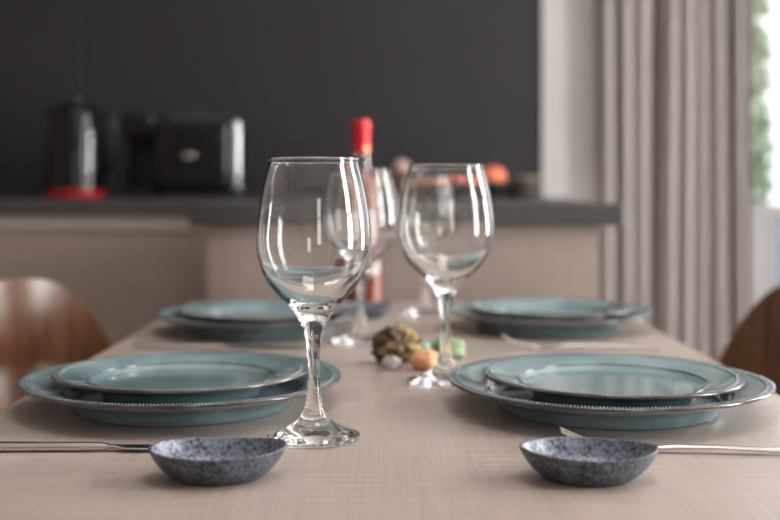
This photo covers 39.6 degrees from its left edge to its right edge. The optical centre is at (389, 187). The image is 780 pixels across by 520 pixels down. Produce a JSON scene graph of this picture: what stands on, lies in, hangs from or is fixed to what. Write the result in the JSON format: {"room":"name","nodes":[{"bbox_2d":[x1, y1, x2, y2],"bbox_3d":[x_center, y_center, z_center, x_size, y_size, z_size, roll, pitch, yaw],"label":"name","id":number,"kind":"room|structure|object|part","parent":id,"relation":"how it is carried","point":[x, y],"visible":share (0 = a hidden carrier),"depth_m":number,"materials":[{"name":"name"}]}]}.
{"room":"dining room","nodes":[
{"label":"dining room","id":0,"kind":"room"},
{"bbox_2d":[542,0,597,299],"bbox_3d":[-0.100,-0.300,3.600,4.600,2.500,0.200,0,0,0],"label":"wall","id":1,"kind":"structure","parent":0,"point":[569,27],"depth_m":3.50,"materials":[{"name":"white paint"}]},
{"bbox_2d":[0,0,84,196],"bbox_3d":[-1.692,-0.761,3.490,1.415,1.578,0.020,0,0,0],"label":"wall panel","id":2,"kind":"object","parent":1,"relation":"attached to","point":[42,42],"depth_m":3.48,"materials":[{"name":"black"}]},
{"bbox_2d":[85,0,541,196],"bbox_3d":[-0.246,-0.761,3.490,1.471,1.578,0.020,0,0,0],"label":"wall panel","id":3,"kind":"object","parent":1,"relation":"attached to","point":[435,81],"depth_m":3.48,"materials":[{"name":"black"}]},
{"bbox_2d":[752,0,779,307],"bbox_3d":[1.570,-0.175,3.595,0.960,2.250,0.070,0,0,0],"label":"window","id":4,"kind":"structure","parent":1,"relation":"in","point":[766,13],"depth_m":3.59,"materials":[{"name":"clear glass"}]},
{"bbox_3d":[-0.100,-1.600,0.450,5.000,0.100,6.500,0,0,0],"label":"ceiling","id":5,"kind":"structure","parent":0,"visible":0},
{"bbox_2d":[597,0,752,361],"bbox_3d":[0.886,-0.304,3.392,0.485,2.484,0.140,0,0,0],"label":"curtain","id":6,"kind":"object","parent":5,"relation":"hanging from","point":[675,76],"visible":0.6,"depth_m":3.36,"materials":[{"name":"fabric"}]},
{"bbox_3d":[-0.100,1.000,0.450,5.000,0.100,6.500,0,0,0],"label":"floor","id":7,"kind":"structure","parent":0,"visible":0},
{"bbox_2d":[0,278,111,409],"bbox_3d":[-0.392,0.544,1.500,0.495,0.815,0.510,0,0,0],"label":"tub chair","id":8,"kind":"object","parent":7,"relation":"on","point":[43,325],"visible":0.3,"depth_m":1.68,"materials":[{"name":"brown wood"}]},
{"bbox_2d":[0,214,205,345],"bbox_3d":[-0.823,0.509,3.192,0.955,0.882,0.573,0,0,0],"label":"base cabinet","id":9,"kind":"object","parent":7,"relation":"on","point":[125,269],"visible":0.12,"depth_m":2.90,"materials":[{"name":"beige wood"}]},
{"bbox_3d":[-0.823,0.091,2.918,0.955,0.044,0.014,0,0,0],"label":"channel rail","id":10,"kind":"part","parent":9,"relation":"part of","materials":[{"name":"grey metal"}]},
{"bbox_2d":[0,302,779,519],"bbox_3d":[0.013,0.575,0.969,0.729,0.750,1.858,0,0,0],"label":"dining table","id":11,"kind":"object","parent":7,"relation":"on","point":[420,453],"visible":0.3,"depth_m":0.79,"materials":[{"name":"beige fabric"}]},
{"bbox_2d":[0,441,150,450],"bbox_3d":[-0.220,0.197,0.824,0.215,0.006,0.017,0,0,0],"label":"table knife","id":12,"kind":"object","parent":11,"relation":"on","point":[4,445],"visible":0.64,"depth_m":0.82,"materials":[{"name":"metal"}]},
{"bbox_3d":[-0.165,0.197,0.824,0.105,0.004,0.017,0,0,0],"label":"blade","id":13,"kind":"part","parent":12,"relation":"part of","materials":[{"name":"metal"}]},
{"bbox_2d":[17,351,340,426],"bbox_3d":[-0.191,0.186,1.002,0.292,0.029,0.292,0,0,1],"label":"dinner plate","id":14,"kind":"object","parent":11,"relation":"on","point":[90,405],"visible":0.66,"depth_m":0.91,"materials":[{"name":"teal ceramic"}]},
{"bbox_2d":[50,352,307,404],"bbox_3d":[-0.192,0.179,1.003,0.234,0.027,0.234,0,0,-11],"label":"salad plate","id":15,"kind":"object","parent":14,"relation":"on","point":[163,378],"visible":0.95,"depth_m":1.02,"materials":[{"name":"teal ceramic"}]},
{"bbox_2d":[148,437,286,486],"bbox_3d":[-0.118,0.189,0.746,0.094,0.024,0.070,0,0,-3],"label":"sauce dish","id":16,"kind":"object","parent":11,"relation":"on","point":[209,462],"visible":1,"depth_m":0.73,"materials":[{"name":"ceramic"}]},
{"bbox_2d":[133,343,306,348],"bbox_3d":[-0.210,0.197,1.345,0.215,0.006,0.017,0,0,0],"label":"table knife","id":17,"kind":"object","parent":11,"relation":"on","point":[158,345],"visible":0.94,"depth_m":1.34,"materials":[{"name":"metal"}]},
{"bbox_3d":[-0.262,0.197,1.345,0.112,0.006,0.014,0,0,0],"label":"handle","id":18,"kind":"part","parent":17,"relation":"part of","materials":[{"name":"metal"}]},
{"bbox_3d":[-0.155,0.197,1.345,0.105,0.004,0.017,0,0,0],"label":"blade","id":19,"kind":"part","parent":17,"relation":"part of","materials":[{"name":"metal"}]},
{"bbox_2d":[156,303,366,340],"bbox_3d":[-0.178,0.186,1.514,0.292,0.029,0.292,0,0,-13],"label":"dinner plate","id":20,"kind":"object","parent":11,"relation":"on","point":[199,327],"visible":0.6,"depth_m":1.42,"materials":[{"name":"teal ceramic"}]},
{"bbox_2d":[175,299,343,324],"bbox_3d":[-0.181,0.180,1.517,0.234,0.025,0.234,0,0,38],"label":"salad plate","id":21,"kind":"object","parent":20,"relation":"on","point":[265,311],"visible":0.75,"depth_m":1.54,"materials":[{"name":"teal ceramic"}]},
{"bbox_2d":[256,156,371,447],"bbox_3d":[-0.061,0.088,0.865,0.092,0.224,0.092,0,0,-21],"label":"wine glass","id":22,"kind":"object","parent":11,"relation":"on","point":[314,237],"visible":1,"depth_m":0.83,"materials":[{"name":"clear glass"}]},
{"bbox_2d":[343,120,383,301],"bbox_3d":[-0.048,0.044,1.784,0.075,0.312,0.076,0,0,0],"label":"wine bottle","id":23,"kind":"object","parent":11,"relation":"on","point":[374,292],"visible":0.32,"depth_m":1.77,"materials":[{"name":"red glass"}]},
{"bbox_2d":[331,169,398,346],"bbox_3d":[-0.037,0.088,1.395,0.097,0.224,0.097,0,0,40],"label":"wine glass","id":24,"kind":"object","parent":11,"relation":"on","point":[379,185],"visible":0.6,"depth_m":1.37,"materials":[{"name":"clear glass"}]},
{"bbox_2d":[341,302,392,318],"bbox_3d":[-0.043,0.189,1.672,0.095,0.024,0.070,0,0,-6],"label":"sauce dish","id":25,"kind":"object","parent":11,"relation":"on","point":[375,310],"visible":0.41,"depth_m":1.66,"materials":[{"name":"ceramic"}]},
{"bbox_2d":[380,356,401,369],"bbox_3d":[0.002,0.192,1.193,0.024,0.016,0.018,0,0,0],"label":"pebble","id":26,"kind":"object","parent":11,"relation":"on","point":[389,362],"visible":1,"depth_m":1.19,"materials":[{"name":"grey stone"}]},
{"bbox_2d":[370,323,423,363],"bbox_3d":[0.009,0.177,1.235,0.062,0.045,0.050,0,0,0],"label":"rock","id":27,"kind":"object","parent":11,"relation":"on","point":[401,342],"visible":0.85,"depth_m":1.22,"materials":[{"name":"brown stone"}]},
{"bbox_2d":[396,172,440,317],"bbox_3d":[0.055,0.088,1.700,0.096,0.224,0.096,0,0,36],"label":"wine glass","id":28,"kind":"object","parent":11,"relation":"on","point":[424,308],"visible":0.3,"depth_m":1.68,"materials":[{"name":"clear glass"}]},
{"bbox_2d":[409,348,438,370],"bbox_3d":[0.037,0.188,1.192,0.034,0.024,0.026,0,0,0],"label":"stone","id":29,"kind":"object","parent":11,"relation":"on","point":[424,359],"visible":0.85,"depth_m":1.18,"materials":[{"name":"orange stone"}]},
{"bbox_2d":[420,341,430,348],"bbox_3d":[0.040,0.190,1.262,0.017,0.021,0.018,0,0,0],"label":"stone","id":30,"kind":"object","parent":11,"relation":"on","point":[424,345],"visible":0.31,"depth_m":1.26,"materials":[{"name":"green stone"}]},
{"bbox_2d":[398,164,493,388],"bbox_3d":[0.057,0.088,1.112,0.099,0.224,0.099,0,0,44],"label":"wine glass","id":31,"kind":"object","parent":11,"relation":"on","point":[446,219],"visible":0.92,"depth_m":1.08,"materials":[{"name":"clear glass"}]},
{"bbox_2d":[430,336,465,358],"bbox_3d":[0.068,0.186,1.270,0.042,0.027,0.028,0,0,0],"label":"stone","id":32,"kind":"object","parent":11,"relation":"on","point":[458,346],"visible":0.61,"depth_m":1.26,"materials":[{"name":"green stone"}]},
{"bbox_2d":[452,301,653,337],"bbox_3d":[0.225,0.186,1.546,0.292,0.029,0.292,0,0,-17],"label":"dinner plate","id":33,"kind":"object","parent":11,"relation":"on","point":[487,322],"visible":0.66,"depth_m":1.45,"materials":[{"name":"teal ceramic"}]},
{"bbox_2d":[468,297,633,321],"bbox_3d":[0.228,0.180,1.545,0.234,0.025,0.234,0,0,-23],"label":"salad plate","id":34,"kind":"object","parent":33,"relation":"on","point":[538,308],"visible":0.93,"depth_m":1.58,"materials":[{"name":"teal ceramic"}]},
{"bbox_2d":[501,334,663,349],"bbox_3d":[0.239,0.191,1.343,0.199,0.016,0.024,0,0,3],"label":"fork","id":35,"kind":"object","parent":11,"relation":"on","point":[503,336],"visible":1,"depth_m":1.34,"materials":[{"name":"metal"}]},
{"bbox_3d":[0.261,0.196,1.342,0.154,0.006,0.024,0,0,3],"label":"handle","id":36,"kind":"part","parent":35,"relation":"part of","materials":[{"name":"metal"}]},
{"bbox_2d":[519,436,658,486],"bbox_3d":[0.137,0.189,0.746,0.095,0.024,0.070,0,0,3],"label":"sauce dish","id":37,"kind":"object","parent":11,"relation":"on","point":[566,460],"visible":1,"depth_m":0.73,"materials":[{"name":"ceramic"}]},
{"bbox_2d":[448,352,776,430],"bbox_3d":[0.199,0.186,0.991,0.300,0.029,0.300,0,0,-7],"label":"dinner plate","id":38,"kind":"object","parent":11,"relation":"on","point":[469,378],"visible":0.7,"depth_m":0.90,"materials":[{"name":"teal ceramic"}]},
{"bbox_2d":[483,353,745,408],"bbox_3d":[0.202,0.180,0.990,0.234,0.025,0.234,0,0,6],"label":"salad plate","id":39,"kind":"object","parent":38,"relation":"on","point":[601,380],"visible":1,"depth_m":1.01,"materials":[{"name":"teal ceramic"}]},
{"bbox_2d":[559,426,779,452],"bbox_3d":[0.229,0.191,0.817,0.199,0.016,0.024,0,0,5],"label":"fork","id":40,"kind":"object","parent":11,"relation":"on","point":[566,432],"visible":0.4,"depth_m":0.81,"materials":[{"name":"metal"}]},
{"bbox_3d":[0.251,0.196,0.815,0.154,0.006,0.024,0,0,5],"label":"handle","id":41,"kind":"part","parent":40,"relation":"part of","materials":[{"name":"metal"}]},
{"bbox_2d":[206,226,596,301],"bbox_3d":[0.021,0.509,2.438,0.713,0.882,0.925,0,0,0],"label":"base cabinet","id":42,"kind":"object","parent":7,"relation":"on","point":[521,261],"visible":0.02,"depth_m":1.98,"materials":[{"name":"beige wood"}]},
{"bbox_2d":[190,199,623,225],"bbox_3d":[0.030,0.048,2.415,0.782,0.040,0.930,0,0,0],"label":"countertop","id":43,"kind":"structure","parent":42,"relation":"on","point":[506,212],"depth_m":1.95,"materials":[{"name":"stone"}]},
{"bbox_2d":[717,285,779,395],"bbox_3d":[0.484,0.544,1.500,0.495,0.815,0.510,0,0,0],"label":"tub chair","id":44,"kind":"object","parent":7,"relation":"on","point":[754,346],"visible":0.22,"depth_m":1.72,"materials":[{"name":"wood"}]},
{"bbox_3d":[-2.152,0.509,3.192,0.475,0.882,0.573,0,0,0],"label":"base cabinet","id":45,"kind":"object","parent":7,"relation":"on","visible":0},
{"bbox_2d":[0,197,573,213],"bbox_3d":[-0.951,0.048,3.179,2.879,0.040,0.599,0,0,0],"label":"countertop","id":46,"kind":"structure","parent":45,"relation":"on","point":[8,205],"depth_m":2.88,"materials":[{"name":"stone"}]},
{"bbox_2d":[44,95,116,197],"bbox_3d":[-0.903,-0.119,3.120,0.171,0.295,0.171,0,0,45],"label":"electric kettle","id":47,"kind":"object","parent":46,"relation":"on","point":[76,167],"visible":1,"depth_m":3.06,"materials":[{"name":"black metal"}]},
{"bbox_3d":[-0.979,-0.208,3.120,0.033,0.055,0.037,0,0,0],"label":"spout","id":48,"kind":"part","parent":47,"relation":"part of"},
{"bbox_3d":[-0.905,-0.247,3.120,0.110,0.040,0.110,0,0,0],"label":"lid","id":49,"kind":"part","parent":47,"relation":"part of","materials":[{"name":"black plastic"}]},
{"bbox_3d":[-0.819,-0.133,3.120,0.066,0.202,0.020,0,0,0],"label":"handle","id":50,"kind":"part","parent":47,"relation":"part of","materials":[{"name":"black plastic"}]},
{"bbox_2d":[122,113,159,197],"bbox_3d":[-0.725,-0.095,3.230,0.100,0.245,0.240,0,0,0],"label":"coffee machine","id":51,"kind":"object","parent":46,"relation":"on","point":[138,129],"visible":0.74,"depth_m":3.15,"materials":[{"name":"black plastic"}]},
{"bbox_3d":[-0.725,-0.129,3.152,0.028,0.018,0.028,0,0,0],"label":"spout","id":52,"kind":"part","parent":51,"relation":"part of","materials":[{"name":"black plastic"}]},
{"bbox_2d":[122,190,159,197],"bbox_3d":[-0.725,0.017,3.155,0.092,0.022,0.089,0,0,0],"label":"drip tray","id":53,"kind":"object","parent":51,"relation":"on","point":[125,193],"depth_m":3.11,"materials":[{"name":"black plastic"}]},
{"bbox_2d":[155,112,247,197],"bbox_3d":[-0.544,-0.096,3.128,0.246,0.249,0.184,0,0,0],"label":"toaster","id":54,"kind":"object","parent":46,"relation":"on","point":[196,156],"visible":1,"depth_m":3.05,"materials":[{"name":"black metal"}]},
{"bbox_3d":[-0.570,-0.210,3.137,0.050,0.021,0.026,0,0,0],"label":"rack lever","id":55,"kind":"part","parent":54,"relation":"part of","materials":[{"name":"black plastic"}]},
{"bbox_3d":[-0.481,-0.132,3.043,0.027,0.030,0.014,0,0,0],"label":"browning knob","id":56,"kind":"part","parent":54,"relation":"part of","materials":[{"name":"black plastic"}]},
{"bbox_2d":[393,182,513,193],"bbox_3d":[0.153,0.005,3.160,0.416,0.045,0.378,0,0,0],"label":"fruit bowl","id":57,"kind":"object","parent":46,"relation":"on","point":[493,186],"visible":0.13,"depth_m":3.05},
{"bbox_2d":[484,164,505,181],"bbox_3d":[0.294,-0.037,3.130,0.082,0.067,0.081,0,0,0],"label":"peach","id":58,"kind":"object","parent":57,"relation":"in","point":[493,173],"visible":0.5,"depth_m":3.10,"materials":[{"name":"orange plant"}]},
{"bbox_3d":[0.052,-0.018,3.190,0.066,0.055,0.065,0,0,0],"label":"orange","id":59,"kind":"object","parent":57,"relation":"in","visible":0},
{"bbox_2d":[393,159,408,173],"bbox_3d":[0.035,-0.063,3.200,0.050,0.048,0.049,0,0,0],"label":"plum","id":60,"kind":"object","parent":59,"relation":"on","point":[400,166],"visible":0.8,"depth_m":3.18,"materials":[{"name":"pink plant"}]},
{"bbox_2d":[507,176,541,196],"bbox_3d":[0.418,-0.004,3.370,0.111,0.064,0.111,0,0,0],"label":"woven basket","id":61,"kind":"object","parent":46,"relation":"on","point":[523,186],"visible":0.94,"depth_m":3.33,"materials":[{"name":"beige wicker"}]}
]}

